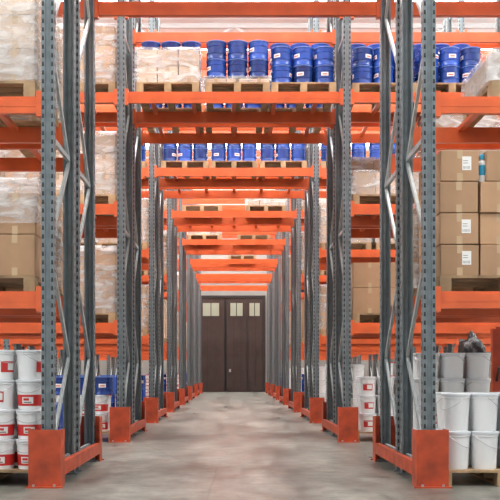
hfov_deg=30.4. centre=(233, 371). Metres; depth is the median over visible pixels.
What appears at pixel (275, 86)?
wooden pallet
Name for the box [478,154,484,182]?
plastic bottle
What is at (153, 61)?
cardboard box
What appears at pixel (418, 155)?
cardboard box
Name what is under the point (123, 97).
rack
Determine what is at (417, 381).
plastic bucket
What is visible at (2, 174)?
cardboard box
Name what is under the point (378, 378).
plastic bucket
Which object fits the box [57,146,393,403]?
rack
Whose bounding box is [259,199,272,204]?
cardboard box
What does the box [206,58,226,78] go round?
paint can
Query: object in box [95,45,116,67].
cardboard box
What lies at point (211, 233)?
cardboard box
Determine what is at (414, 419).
plastic bucket
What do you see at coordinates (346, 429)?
guard
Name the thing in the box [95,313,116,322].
wooden pallet
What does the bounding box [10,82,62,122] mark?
cardboard box
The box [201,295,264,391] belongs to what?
door
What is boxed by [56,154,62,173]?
cardboard box
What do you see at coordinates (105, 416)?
plastic bucket
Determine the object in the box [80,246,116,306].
wrap
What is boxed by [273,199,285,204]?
cardboard box
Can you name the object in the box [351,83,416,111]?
wooden pallet
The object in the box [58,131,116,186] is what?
wrap
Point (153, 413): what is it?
guard
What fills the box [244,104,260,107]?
barrel
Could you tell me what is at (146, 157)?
trim
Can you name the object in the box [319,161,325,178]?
wooden pallet
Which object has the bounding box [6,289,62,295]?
wooden pallet
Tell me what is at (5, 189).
wrap
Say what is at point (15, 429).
plastic bucket
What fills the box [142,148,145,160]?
paint can
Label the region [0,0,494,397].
rack
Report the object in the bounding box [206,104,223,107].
barrel
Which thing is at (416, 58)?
paint can
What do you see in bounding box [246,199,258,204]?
cardboard box
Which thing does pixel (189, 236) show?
wooden pallet
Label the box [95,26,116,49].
cardboard box
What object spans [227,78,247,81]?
cardboard box
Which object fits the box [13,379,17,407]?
plastic bucket
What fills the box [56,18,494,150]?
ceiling
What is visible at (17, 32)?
cardboard box
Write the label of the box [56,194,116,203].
wooden pallet
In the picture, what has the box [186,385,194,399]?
guard
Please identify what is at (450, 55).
paint can
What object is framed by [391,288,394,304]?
cardboard box
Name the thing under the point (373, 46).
paint can
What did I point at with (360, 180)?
cardboard box
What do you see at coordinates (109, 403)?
plastic bucket
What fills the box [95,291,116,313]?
cardboard box
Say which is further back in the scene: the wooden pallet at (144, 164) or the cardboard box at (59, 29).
the wooden pallet at (144, 164)
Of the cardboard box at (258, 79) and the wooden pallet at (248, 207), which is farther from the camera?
the wooden pallet at (248, 207)
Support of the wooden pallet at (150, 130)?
on the rack at (140, 138)
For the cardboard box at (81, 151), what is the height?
0.292 m
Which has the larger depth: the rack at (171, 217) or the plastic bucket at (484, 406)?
the rack at (171, 217)
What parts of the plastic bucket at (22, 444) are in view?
lid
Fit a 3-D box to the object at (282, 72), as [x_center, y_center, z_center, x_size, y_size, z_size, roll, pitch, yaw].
[0.695,-4.287,13.363,0.300,0.265,0.297,0,0,44]
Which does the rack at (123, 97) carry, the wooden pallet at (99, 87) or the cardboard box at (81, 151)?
the wooden pallet at (99, 87)
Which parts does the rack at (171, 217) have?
upright frame, post, post, post, post, post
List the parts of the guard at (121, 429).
rail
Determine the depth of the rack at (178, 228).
25.22 m
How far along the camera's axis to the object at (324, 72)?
13.24 m
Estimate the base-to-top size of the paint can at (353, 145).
0.265 m
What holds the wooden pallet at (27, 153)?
on the rack at (89, 11)
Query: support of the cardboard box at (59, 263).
on the wooden pallet at (61, 292)
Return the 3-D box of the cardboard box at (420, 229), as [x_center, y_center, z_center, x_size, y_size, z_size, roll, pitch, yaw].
[1.974,-1.258,8.782,0.335,0.272,0.463,0,0,1]
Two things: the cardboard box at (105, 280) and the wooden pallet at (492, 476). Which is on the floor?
the wooden pallet at (492, 476)
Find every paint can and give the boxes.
[56,376,62,394]
[56,402,62,427]
[80,376,83,394]
[95,376,113,394]
[113,376,116,393]
[141,41,160,50]
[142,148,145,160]
[142,375,145,387]
[142,388,145,401]
[150,104,162,107]
[161,41,180,54]
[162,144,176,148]
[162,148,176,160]
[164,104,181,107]
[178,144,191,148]
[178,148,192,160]
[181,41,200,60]
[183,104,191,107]
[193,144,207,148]
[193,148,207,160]
[206,40,226,60]
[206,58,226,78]
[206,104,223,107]
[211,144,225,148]
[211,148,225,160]
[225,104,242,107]
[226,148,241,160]
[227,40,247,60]
[227,58,247,77]
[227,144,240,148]
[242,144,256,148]
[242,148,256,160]
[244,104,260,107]
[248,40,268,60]
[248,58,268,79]
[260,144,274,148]
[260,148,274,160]
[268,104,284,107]
[270,43,289,62]
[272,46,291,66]
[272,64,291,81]
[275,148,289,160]
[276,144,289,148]
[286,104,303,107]
[290,43,309,54]
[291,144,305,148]
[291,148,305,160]
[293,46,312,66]
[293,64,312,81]
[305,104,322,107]
[310,43,329,54]
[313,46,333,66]
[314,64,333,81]
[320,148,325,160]
[351,43,365,55]
[351,143,365,149]
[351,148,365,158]
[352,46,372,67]
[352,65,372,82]
[367,43,379,54]
[369,143,379,148]
[369,148,379,159]
[373,47,393,67]
[373,65,393,82]
[394,48,414,67]
[394,66,414,82]
[413,43,420,56]
[414,55,418,74]
[414,73,418,82]
[418,47,438,67]
[418,66,438,82]
[436,43,449,54]
[439,46,459,67]
[439,65,459,82]
[452,43,469,49]
[460,46,480,67]
[460,65,478,82]
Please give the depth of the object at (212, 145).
18.15 m
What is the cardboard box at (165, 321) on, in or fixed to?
on the wooden pallet
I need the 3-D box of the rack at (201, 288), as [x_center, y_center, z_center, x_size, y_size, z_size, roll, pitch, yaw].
[0.000,-3.200,43.150,14.800,8.400,1.160,0,0,0]
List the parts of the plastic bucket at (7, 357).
lid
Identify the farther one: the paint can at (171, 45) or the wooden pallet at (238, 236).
the wooden pallet at (238, 236)
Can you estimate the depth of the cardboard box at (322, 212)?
18.11 m
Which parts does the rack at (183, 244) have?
post, post, post, post, post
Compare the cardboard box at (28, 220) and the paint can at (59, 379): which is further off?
the paint can at (59, 379)
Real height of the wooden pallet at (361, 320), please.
0.140 m
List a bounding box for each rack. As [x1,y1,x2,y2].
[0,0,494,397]
[0,0,499,435]
[0,0,499,436]
[0,0,499,470]
[0,0,499,473]
[0,20,490,419]
[0,104,490,410]
[57,131,490,409]
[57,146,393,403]
[57,150,457,388]
[57,189,393,385]
[57,204,393,383]
[80,255,392,382]
[114,204,353,397]
[177,204,290,383]
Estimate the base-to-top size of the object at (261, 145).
0.265 m
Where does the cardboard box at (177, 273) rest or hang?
on the cardboard box
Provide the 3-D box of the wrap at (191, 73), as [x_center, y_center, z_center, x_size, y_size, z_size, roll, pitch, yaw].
[-0.950,-4.409,13.450,0.954,0.508,0.554,0,0,0]
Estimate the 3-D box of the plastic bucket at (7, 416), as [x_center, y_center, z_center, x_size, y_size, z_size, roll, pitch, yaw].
[-2.078,0.464,8.218,0.271,0.262,0.272,0,0,-15]
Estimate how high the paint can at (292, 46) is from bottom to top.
0.265 m
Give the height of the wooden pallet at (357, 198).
0.140 m
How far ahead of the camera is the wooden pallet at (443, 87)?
13.24 m
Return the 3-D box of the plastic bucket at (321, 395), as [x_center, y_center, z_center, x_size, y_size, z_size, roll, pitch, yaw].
[2.200,0.692,23.098,0.265,0.335,0.266,0,0,8]
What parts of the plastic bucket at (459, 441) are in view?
lid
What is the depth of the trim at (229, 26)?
24.04 m
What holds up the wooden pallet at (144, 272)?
on the rack at (171, 217)
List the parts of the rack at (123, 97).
post, upright frame, post, post, upright frame, post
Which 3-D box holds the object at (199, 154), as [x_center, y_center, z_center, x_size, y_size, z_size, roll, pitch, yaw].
[-0.665,-4.287,18.262,0.300,0.265,0.297,0,0,-17]
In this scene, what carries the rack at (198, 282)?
on the floor
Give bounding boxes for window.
[61,0,494,1]
[146,143,368,145]
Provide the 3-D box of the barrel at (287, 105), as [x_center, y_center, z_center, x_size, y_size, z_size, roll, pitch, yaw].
[0.970,-4.287,14.643,0.297,0.265,0.300,0,0,-41]
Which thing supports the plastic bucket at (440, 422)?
on the plastic bucket
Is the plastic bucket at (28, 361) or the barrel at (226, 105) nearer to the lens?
the plastic bucket at (28, 361)
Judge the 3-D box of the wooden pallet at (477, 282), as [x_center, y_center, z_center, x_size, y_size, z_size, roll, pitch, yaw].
[2.400,-0.775,8.540,1.200,0.140,1.000,0,0,0]
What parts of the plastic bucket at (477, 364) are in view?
lid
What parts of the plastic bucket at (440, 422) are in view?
lid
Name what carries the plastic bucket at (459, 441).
on the wooden pallet at (492, 476)
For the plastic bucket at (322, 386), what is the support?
on the plastic bucket
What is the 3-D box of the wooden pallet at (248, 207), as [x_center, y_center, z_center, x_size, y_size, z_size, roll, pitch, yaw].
[0.800,-4.083,23.440,1.000,0.140,1.000,0,0,0]
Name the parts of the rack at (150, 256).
post, post, post, upright frame, post, post, upright frame, post, post, post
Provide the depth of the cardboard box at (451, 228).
8.06 m
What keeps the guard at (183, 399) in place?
on the floor
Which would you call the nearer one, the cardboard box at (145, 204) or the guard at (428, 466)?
the guard at (428, 466)
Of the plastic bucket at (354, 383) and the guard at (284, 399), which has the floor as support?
the guard at (284, 399)
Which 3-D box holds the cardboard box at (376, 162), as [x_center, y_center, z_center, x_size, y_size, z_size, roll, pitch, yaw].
[2.448,-3.151,14.956,0.488,0.402,0.941,0,0,0]
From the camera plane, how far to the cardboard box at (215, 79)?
13.20 m
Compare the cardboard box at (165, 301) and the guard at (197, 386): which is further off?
the guard at (197, 386)
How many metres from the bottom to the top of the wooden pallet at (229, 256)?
0.140 m
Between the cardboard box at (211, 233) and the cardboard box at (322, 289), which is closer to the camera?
the cardboard box at (322, 289)
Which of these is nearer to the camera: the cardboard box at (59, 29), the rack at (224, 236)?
the cardboard box at (59, 29)
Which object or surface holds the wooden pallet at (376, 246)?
on the rack at (150, 256)
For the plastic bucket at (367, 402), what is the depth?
13.24 m
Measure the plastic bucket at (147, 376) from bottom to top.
0.262 m
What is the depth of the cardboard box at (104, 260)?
13.20 m
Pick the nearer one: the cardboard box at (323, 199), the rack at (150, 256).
the rack at (150, 256)
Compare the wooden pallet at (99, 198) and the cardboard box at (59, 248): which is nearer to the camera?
the cardboard box at (59, 248)
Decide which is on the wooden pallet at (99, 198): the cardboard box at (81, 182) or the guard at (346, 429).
the cardboard box at (81, 182)
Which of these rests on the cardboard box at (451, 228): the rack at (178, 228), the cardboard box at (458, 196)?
the cardboard box at (458, 196)
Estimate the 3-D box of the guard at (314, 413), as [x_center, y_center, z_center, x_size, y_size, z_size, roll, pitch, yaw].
[1.630,0.750,19.230,0.320,0.500,2.580,0,0,0]
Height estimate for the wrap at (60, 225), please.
0.942 m
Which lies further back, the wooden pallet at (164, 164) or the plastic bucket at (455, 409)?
the wooden pallet at (164, 164)
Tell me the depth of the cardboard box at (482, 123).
13.21 m
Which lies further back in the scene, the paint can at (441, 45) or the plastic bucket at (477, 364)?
the paint can at (441, 45)
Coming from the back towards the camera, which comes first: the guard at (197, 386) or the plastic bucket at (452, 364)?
the guard at (197, 386)
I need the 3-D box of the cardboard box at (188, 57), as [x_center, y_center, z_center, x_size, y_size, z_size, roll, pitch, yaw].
[-0.648,-4.512,13.451,0.288,0.236,0.491,0,0,0]
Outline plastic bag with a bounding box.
[458,330,485,352]
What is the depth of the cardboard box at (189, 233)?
27.86 m
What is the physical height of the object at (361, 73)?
0.265 m
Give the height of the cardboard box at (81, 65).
0.272 m
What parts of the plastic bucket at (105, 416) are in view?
lid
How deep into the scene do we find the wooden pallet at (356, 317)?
13.25 m
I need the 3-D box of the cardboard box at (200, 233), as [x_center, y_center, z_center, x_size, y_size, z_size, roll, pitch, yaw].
[-0.902,-4.265,28.334,0.321,0.222,0.941,0,0,0]
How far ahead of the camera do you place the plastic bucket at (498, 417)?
8.39 m
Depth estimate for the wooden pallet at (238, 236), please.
28.05 m
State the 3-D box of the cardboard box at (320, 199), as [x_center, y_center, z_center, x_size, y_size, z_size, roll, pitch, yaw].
[1.949,-4.397,23.438,0.488,0.501,0.941,0,0,0]
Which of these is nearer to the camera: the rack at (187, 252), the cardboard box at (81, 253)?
the cardboard box at (81, 253)
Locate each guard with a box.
[25,416,103,487]
[108,402,146,442]
[143,394,167,422]
[164,390,179,411]
[177,387,188,404]
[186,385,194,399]
[193,383,199,396]
[200,383,202,393]
[265,383,267,393]
[268,383,274,396]
[273,385,281,399]
[279,387,290,404]
[288,390,303,411]
[300,394,324,422]
[321,402,359,442]
[370,416,451,487]
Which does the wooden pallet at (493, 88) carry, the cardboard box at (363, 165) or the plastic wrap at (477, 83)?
the plastic wrap at (477, 83)
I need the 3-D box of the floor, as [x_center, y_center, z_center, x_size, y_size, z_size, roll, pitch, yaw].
[0.000,1.100,21.000,26.000,0.200,50.000,0,0,0]
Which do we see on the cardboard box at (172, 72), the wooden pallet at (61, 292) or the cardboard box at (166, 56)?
the cardboard box at (166, 56)
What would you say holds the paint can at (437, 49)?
on the paint can
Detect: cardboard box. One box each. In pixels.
[0,0,40,24]
[0,15,40,58]
[0,48,40,88]
[0,150,4,157]
[0,172,4,192]
[0,193,40,238]
[0,234,40,277]
[5,150,40,157]
[5,172,40,195]
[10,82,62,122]
[10,259,62,290]
[56,26,62,44]
[56,38,62,86]
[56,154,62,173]
[56,174,62,193]
[56,203,62,232]
[56,229,62,261]
[80,26,83,44]
[80,45,83,63]
[80,64,83,82]
[80,135,82,153]
[80,179,83,193]
[80,248,83,269]
[80,269,83,290]
[81,291,83,304]
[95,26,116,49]
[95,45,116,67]
[95,64,116,85]
[95,133,116,156]
[95,154,116,176]
[95,174,116,195]
[95,248,116,270]
[95,270,116,291]
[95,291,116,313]
[97,238,116,241]
[137,49,157,68]
[137,66,157,81]
[142,200,148,223]
[142,221,148,243]
[142,286,148,308]
[142,308,148,329]
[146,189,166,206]
[158,49,178,69]
[158,66,178,81]
[164,231,166,251]
[164,251,166,270]
[164,300,166,319]
[164,319,166,337]
[177,273,186,287]
[179,49,199,71]
[179,66,199,84]
[188,232,198,234]
[199,232,209,234]
[206,78,225,81]
[210,232,220,234]
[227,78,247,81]
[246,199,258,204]
[248,78,268,81]
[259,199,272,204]
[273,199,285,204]
[289,256,290,273]
[289,272,290,288]
[289,312,290,328]
[301,189,321,206]
[301,231,303,251]
[301,251,303,270]
[301,300,303,319]
[301,319,303,337]
[319,204,325,225]
[319,223,325,243]
[319,286,325,308]
[319,308,325,329]
[322,189,325,203]
[351,159,372,174]
[351,172,374,195]
[351,238,370,241]
[351,263,379,288]
[351,288,379,313]
[371,238,394,246]
[373,159,379,172]
[375,172,395,193]
[391,263,395,287]
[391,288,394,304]
[413,172,419,193]
[413,207,419,249]
[413,247,463,289]
[416,150,420,157]
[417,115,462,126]
[419,172,420,200]
[419,229,420,256]
[419,257,420,277]
[436,150,478,184]
[436,181,477,215]
[436,213,477,247]
[436,245,478,276]
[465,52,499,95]
[474,115,497,126]
[477,213,499,244]
[478,150,499,183]
[478,181,499,214]
[479,244,499,274]
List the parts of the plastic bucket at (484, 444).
lid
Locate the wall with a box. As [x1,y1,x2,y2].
[57,189,490,382]
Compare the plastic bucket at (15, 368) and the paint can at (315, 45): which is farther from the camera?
the paint can at (315, 45)
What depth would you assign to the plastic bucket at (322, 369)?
23.00 m
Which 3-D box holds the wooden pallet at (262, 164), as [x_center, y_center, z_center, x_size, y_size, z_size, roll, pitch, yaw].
[0.970,-4.083,18.580,0.930,0.140,1.000,0,0,0]
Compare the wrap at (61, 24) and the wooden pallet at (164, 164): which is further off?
the wooden pallet at (164, 164)
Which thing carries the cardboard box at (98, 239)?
on the wooden pallet at (99, 244)
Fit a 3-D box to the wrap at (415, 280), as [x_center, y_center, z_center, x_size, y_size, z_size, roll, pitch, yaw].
[2.350,-1.285,9.815,1.054,0.878,1.004,0,0,0]
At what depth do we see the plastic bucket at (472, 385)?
9.38 m
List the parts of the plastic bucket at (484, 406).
lid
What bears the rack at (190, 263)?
on the floor
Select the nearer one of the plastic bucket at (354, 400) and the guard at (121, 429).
the guard at (121, 429)
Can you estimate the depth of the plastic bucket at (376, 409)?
13.55 m
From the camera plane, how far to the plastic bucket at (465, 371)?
9.67 m
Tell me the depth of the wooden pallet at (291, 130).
14.53 m
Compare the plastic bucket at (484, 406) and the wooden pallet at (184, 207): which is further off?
the wooden pallet at (184, 207)
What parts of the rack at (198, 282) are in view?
post, post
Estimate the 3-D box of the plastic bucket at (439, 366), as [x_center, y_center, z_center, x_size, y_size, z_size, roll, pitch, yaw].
[2.252,-0.064,9.740,0.271,0.262,0.272,0,0,-39]
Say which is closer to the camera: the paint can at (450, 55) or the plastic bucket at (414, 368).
the plastic bucket at (414, 368)
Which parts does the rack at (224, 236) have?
post, post, post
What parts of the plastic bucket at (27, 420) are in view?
lid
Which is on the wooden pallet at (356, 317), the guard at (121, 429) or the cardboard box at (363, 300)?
the cardboard box at (363, 300)
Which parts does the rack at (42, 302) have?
post, upright frame, post, post, upright frame, post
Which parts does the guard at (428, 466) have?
rail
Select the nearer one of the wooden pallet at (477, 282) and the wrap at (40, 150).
the wooden pallet at (477, 282)
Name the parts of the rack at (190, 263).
post, post, post, post, post, post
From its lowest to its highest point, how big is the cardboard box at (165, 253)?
0.482 m
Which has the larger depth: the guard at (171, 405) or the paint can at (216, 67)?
the guard at (171, 405)
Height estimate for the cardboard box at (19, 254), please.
0.362 m
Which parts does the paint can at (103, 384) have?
lid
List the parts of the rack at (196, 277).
post, post, post, post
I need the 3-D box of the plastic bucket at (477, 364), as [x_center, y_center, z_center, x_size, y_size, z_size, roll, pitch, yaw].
[2.515,-0.064,9.481,0.272,0.262,0.271,0,0,-8]
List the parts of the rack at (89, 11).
post, upright frame, post, post, upright frame, post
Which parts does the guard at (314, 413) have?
rail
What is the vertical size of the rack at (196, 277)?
8.400 m
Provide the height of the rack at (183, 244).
8.400 m
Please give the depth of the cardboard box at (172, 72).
13.21 m
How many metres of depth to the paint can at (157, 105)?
14.53 m
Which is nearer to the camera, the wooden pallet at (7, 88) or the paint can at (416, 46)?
the wooden pallet at (7, 88)
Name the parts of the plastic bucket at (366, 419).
lid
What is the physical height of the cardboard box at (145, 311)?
0.422 m
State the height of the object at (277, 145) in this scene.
0.265 m
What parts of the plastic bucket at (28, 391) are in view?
lid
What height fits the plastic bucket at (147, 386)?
0.262 m
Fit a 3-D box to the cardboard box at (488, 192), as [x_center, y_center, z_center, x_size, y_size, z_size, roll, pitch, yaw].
[2.326,-1.534,8.287,0.335,0.272,0.464,0,0,-1]
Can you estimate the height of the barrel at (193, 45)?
0.265 m
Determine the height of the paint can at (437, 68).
0.265 m
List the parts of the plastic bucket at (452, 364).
lid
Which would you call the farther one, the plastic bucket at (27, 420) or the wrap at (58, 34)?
the wrap at (58, 34)
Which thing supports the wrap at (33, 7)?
on the wooden pallet at (7, 88)
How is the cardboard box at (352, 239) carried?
on the wooden pallet at (354, 245)
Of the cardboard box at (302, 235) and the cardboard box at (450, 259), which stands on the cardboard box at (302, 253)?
the cardboard box at (302, 235)
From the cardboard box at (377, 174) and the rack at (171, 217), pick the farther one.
the rack at (171, 217)
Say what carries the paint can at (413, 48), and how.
on the paint can at (413, 66)
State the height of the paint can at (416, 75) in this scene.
0.265 m
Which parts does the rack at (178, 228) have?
post, post, post, post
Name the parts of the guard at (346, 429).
rail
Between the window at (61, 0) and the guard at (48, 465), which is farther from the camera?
the window at (61, 0)
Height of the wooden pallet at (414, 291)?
0.140 m
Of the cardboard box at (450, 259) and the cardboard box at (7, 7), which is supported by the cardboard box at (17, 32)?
the cardboard box at (7, 7)
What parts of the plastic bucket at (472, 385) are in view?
lid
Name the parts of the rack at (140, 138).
post, upright frame, post, post, upright frame, post, post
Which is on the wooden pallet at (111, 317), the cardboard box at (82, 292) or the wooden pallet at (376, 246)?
the cardboard box at (82, 292)
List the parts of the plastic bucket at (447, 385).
lid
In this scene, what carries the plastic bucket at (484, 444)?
on the wooden pallet at (492, 476)
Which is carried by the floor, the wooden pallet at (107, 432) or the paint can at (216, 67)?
the wooden pallet at (107, 432)
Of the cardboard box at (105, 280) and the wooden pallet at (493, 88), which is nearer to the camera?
the wooden pallet at (493, 88)
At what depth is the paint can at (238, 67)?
13.24 m
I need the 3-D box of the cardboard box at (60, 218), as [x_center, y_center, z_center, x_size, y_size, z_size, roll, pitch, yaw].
[-2.030,-1.605,9.814,0.488,0.302,0.941,0,0,0]
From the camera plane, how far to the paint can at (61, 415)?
9.75 m
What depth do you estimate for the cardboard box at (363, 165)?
14.49 m
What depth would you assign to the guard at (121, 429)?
13.08 m
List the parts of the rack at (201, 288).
post, post, post, post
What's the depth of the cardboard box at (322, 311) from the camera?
18.11 m
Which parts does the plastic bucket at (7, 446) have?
lid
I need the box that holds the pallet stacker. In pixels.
[491,327,499,391]
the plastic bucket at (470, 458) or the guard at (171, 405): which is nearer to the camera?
the plastic bucket at (470, 458)
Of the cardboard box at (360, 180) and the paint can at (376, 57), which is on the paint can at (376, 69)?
the paint can at (376, 57)
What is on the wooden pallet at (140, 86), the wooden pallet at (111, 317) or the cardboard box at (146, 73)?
the cardboard box at (146, 73)
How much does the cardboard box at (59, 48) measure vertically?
0.422 m
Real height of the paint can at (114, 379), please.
0.265 m
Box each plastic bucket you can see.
[0,350,16,379]
[0,380,15,409]
[0,409,16,438]
[0,438,15,468]
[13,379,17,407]
[14,354,17,378]
[14,408,17,436]
[14,437,17,465]
[15,350,40,379]
[15,380,40,409]
[15,409,40,438]
[15,439,27,468]
[95,395,109,412]
[95,413,109,431]
[108,395,111,411]
[146,375,148,384]
[146,385,148,395]
[319,366,325,378]
[319,379,325,392]
[319,393,325,401]
[352,364,364,380]
[352,381,357,397]
[352,398,356,406]
[356,377,359,393]
[356,394,359,411]
[358,377,376,394]
[358,395,376,412]
[358,413,376,431]
[375,394,377,411]
[376,377,394,394]
[377,395,394,412]
[413,353,415,377]
[413,403,415,428]
[414,353,439,378]
[414,379,440,403]
[414,404,437,429]
[436,392,462,428]
[438,357,441,377]
[440,353,465,378]
[440,379,465,391]
[440,393,470,430]
[449,430,471,468]
[463,357,466,377]
[463,392,490,428]
[464,379,490,391]
[465,353,491,378]
[468,429,471,465]
[470,393,499,430]
[470,430,499,468]
[491,392,499,428]
[496,429,499,465]
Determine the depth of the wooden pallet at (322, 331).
18.08 m
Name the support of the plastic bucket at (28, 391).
on the plastic bucket at (27, 420)
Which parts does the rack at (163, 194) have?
post, upright frame, post, post, upright frame, post, post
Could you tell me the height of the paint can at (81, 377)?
0.265 m
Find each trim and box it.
[56,23,494,49]
[146,144,367,149]
[146,157,367,158]
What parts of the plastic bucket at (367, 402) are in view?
lid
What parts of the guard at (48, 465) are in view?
rail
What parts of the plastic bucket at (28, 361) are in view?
lid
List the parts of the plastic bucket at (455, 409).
lid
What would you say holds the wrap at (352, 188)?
on the wooden pallet at (357, 198)
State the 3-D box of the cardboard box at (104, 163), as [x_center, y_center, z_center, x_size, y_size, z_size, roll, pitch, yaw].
[-1.865,-2.986,13.679,0.321,0.292,0.941,0,0,0]
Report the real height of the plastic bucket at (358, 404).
0.262 m
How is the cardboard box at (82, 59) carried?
on the cardboard box at (81, 65)
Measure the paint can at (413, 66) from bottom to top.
0.265 m
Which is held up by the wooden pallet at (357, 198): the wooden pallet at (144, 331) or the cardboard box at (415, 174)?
the cardboard box at (415, 174)
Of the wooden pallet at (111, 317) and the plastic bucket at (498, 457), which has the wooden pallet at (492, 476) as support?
the plastic bucket at (498, 457)
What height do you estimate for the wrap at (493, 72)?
0.294 m
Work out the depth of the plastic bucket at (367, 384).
13.24 m
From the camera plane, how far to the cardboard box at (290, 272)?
27.87 m
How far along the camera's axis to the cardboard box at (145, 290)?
18.11 m
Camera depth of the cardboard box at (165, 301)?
22.97 m
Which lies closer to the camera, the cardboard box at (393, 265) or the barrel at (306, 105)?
the cardboard box at (393, 265)
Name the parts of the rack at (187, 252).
post, post, post, post, post, post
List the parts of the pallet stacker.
handle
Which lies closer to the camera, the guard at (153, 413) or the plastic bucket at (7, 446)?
the plastic bucket at (7, 446)
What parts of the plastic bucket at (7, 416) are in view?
lid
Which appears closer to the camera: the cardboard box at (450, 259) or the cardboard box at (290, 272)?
the cardboard box at (450, 259)
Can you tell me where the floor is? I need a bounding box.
[0,392,499,499]
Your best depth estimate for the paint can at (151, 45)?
13.78 m
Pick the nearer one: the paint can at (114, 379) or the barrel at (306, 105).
the paint can at (114, 379)
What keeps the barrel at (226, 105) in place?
on the wooden pallet at (208, 130)
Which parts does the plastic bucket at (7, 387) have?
lid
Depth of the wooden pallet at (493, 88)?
8.10 m
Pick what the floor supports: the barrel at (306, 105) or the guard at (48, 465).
the guard at (48, 465)
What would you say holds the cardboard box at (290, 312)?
on the cardboard box
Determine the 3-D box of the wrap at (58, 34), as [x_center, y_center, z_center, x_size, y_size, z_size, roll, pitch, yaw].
[-2.280,-2.985,9.815,1.054,0.878,1.004,0,0,0]
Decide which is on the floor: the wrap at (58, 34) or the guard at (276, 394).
the guard at (276, 394)
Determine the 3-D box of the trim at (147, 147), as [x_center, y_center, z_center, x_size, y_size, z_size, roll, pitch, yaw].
[0.000,-8.655,33.900,26.026,0.930,0.120,0,0,0]
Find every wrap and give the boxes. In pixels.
[0,5,58,105]
[0,150,40,188]
[0,181,58,234]
[56,34,62,103]
[56,196,62,273]
[58,23,116,77]
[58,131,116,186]
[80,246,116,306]
[134,49,201,89]
[351,170,395,193]
[413,222,417,287]
[415,114,499,157]
[464,52,498,89]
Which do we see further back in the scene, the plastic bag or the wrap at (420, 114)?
the wrap at (420, 114)
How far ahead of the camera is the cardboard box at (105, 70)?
13.20 m
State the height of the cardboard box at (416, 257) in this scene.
0.422 m
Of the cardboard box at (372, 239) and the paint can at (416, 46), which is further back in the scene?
the cardboard box at (372, 239)
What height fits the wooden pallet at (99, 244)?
0.140 m
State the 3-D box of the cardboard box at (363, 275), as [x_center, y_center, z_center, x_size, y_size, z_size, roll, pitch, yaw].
[1.951,-1.391,13.675,0.488,0.362,0.941,0,0,0]
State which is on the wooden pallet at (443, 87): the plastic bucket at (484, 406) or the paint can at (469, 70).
the paint can at (469, 70)
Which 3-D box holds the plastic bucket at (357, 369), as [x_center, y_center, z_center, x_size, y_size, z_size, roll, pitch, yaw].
[2.461,0.018,18.238,0.265,0.335,0.266,0,0,14]
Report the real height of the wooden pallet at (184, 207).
0.140 m
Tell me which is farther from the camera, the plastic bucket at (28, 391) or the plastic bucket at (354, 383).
the plastic bucket at (354, 383)
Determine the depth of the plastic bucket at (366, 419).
13.24 m
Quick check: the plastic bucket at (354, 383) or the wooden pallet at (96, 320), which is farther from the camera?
the plastic bucket at (354, 383)
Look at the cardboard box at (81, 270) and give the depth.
13.20 m
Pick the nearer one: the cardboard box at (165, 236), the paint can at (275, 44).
the paint can at (275, 44)
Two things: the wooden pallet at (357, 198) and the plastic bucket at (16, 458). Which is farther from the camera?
the wooden pallet at (357, 198)
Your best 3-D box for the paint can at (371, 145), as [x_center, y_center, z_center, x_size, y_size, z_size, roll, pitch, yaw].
[2.825,-4.545,18.262,0.297,0.265,0.300,0,0,-38]
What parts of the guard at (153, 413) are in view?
rail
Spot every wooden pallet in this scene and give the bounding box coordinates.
[0,81,56,126]
[0,275,56,299]
[0,466,27,479]
[6,121,58,157]
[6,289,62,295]
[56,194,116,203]
[80,83,116,110]
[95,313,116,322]
[95,319,107,322]
[97,242,148,249]
[102,430,109,440]
[136,82,201,111]
[142,161,148,178]
[142,270,166,275]
[142,329,148,335]
[147,108,203,132]
[161,161,209,177]
[182,205,221,210]
[188,235,220,238]
[204,108,261,132]
[205,82,269,111]
[210,161,257,177]
[228,255,255,258]
[237,235,269,238]
[246,205,285,210]
[258,161,306,177]
[264,108,322,132]
[269,82,335,111]
[301,270,325,275]
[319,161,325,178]
[319,242,370,249]
[319,329,325,335]
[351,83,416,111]
[351,194,418,215]
[351,313,379,322]
[358,430,372,440]
[360,319,372,322]
[371,242,395,249]
[413,83,465,108]
[413,289,472,295]
[417,275,499,299]
[449,466,499,485]
[463,81,499,126]
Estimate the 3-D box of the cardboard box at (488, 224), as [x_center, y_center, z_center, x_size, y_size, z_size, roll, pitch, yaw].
[2.325,-1.258,8.306,0.335,0.272,0.463,0,0,-1]
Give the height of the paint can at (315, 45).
0.265 m

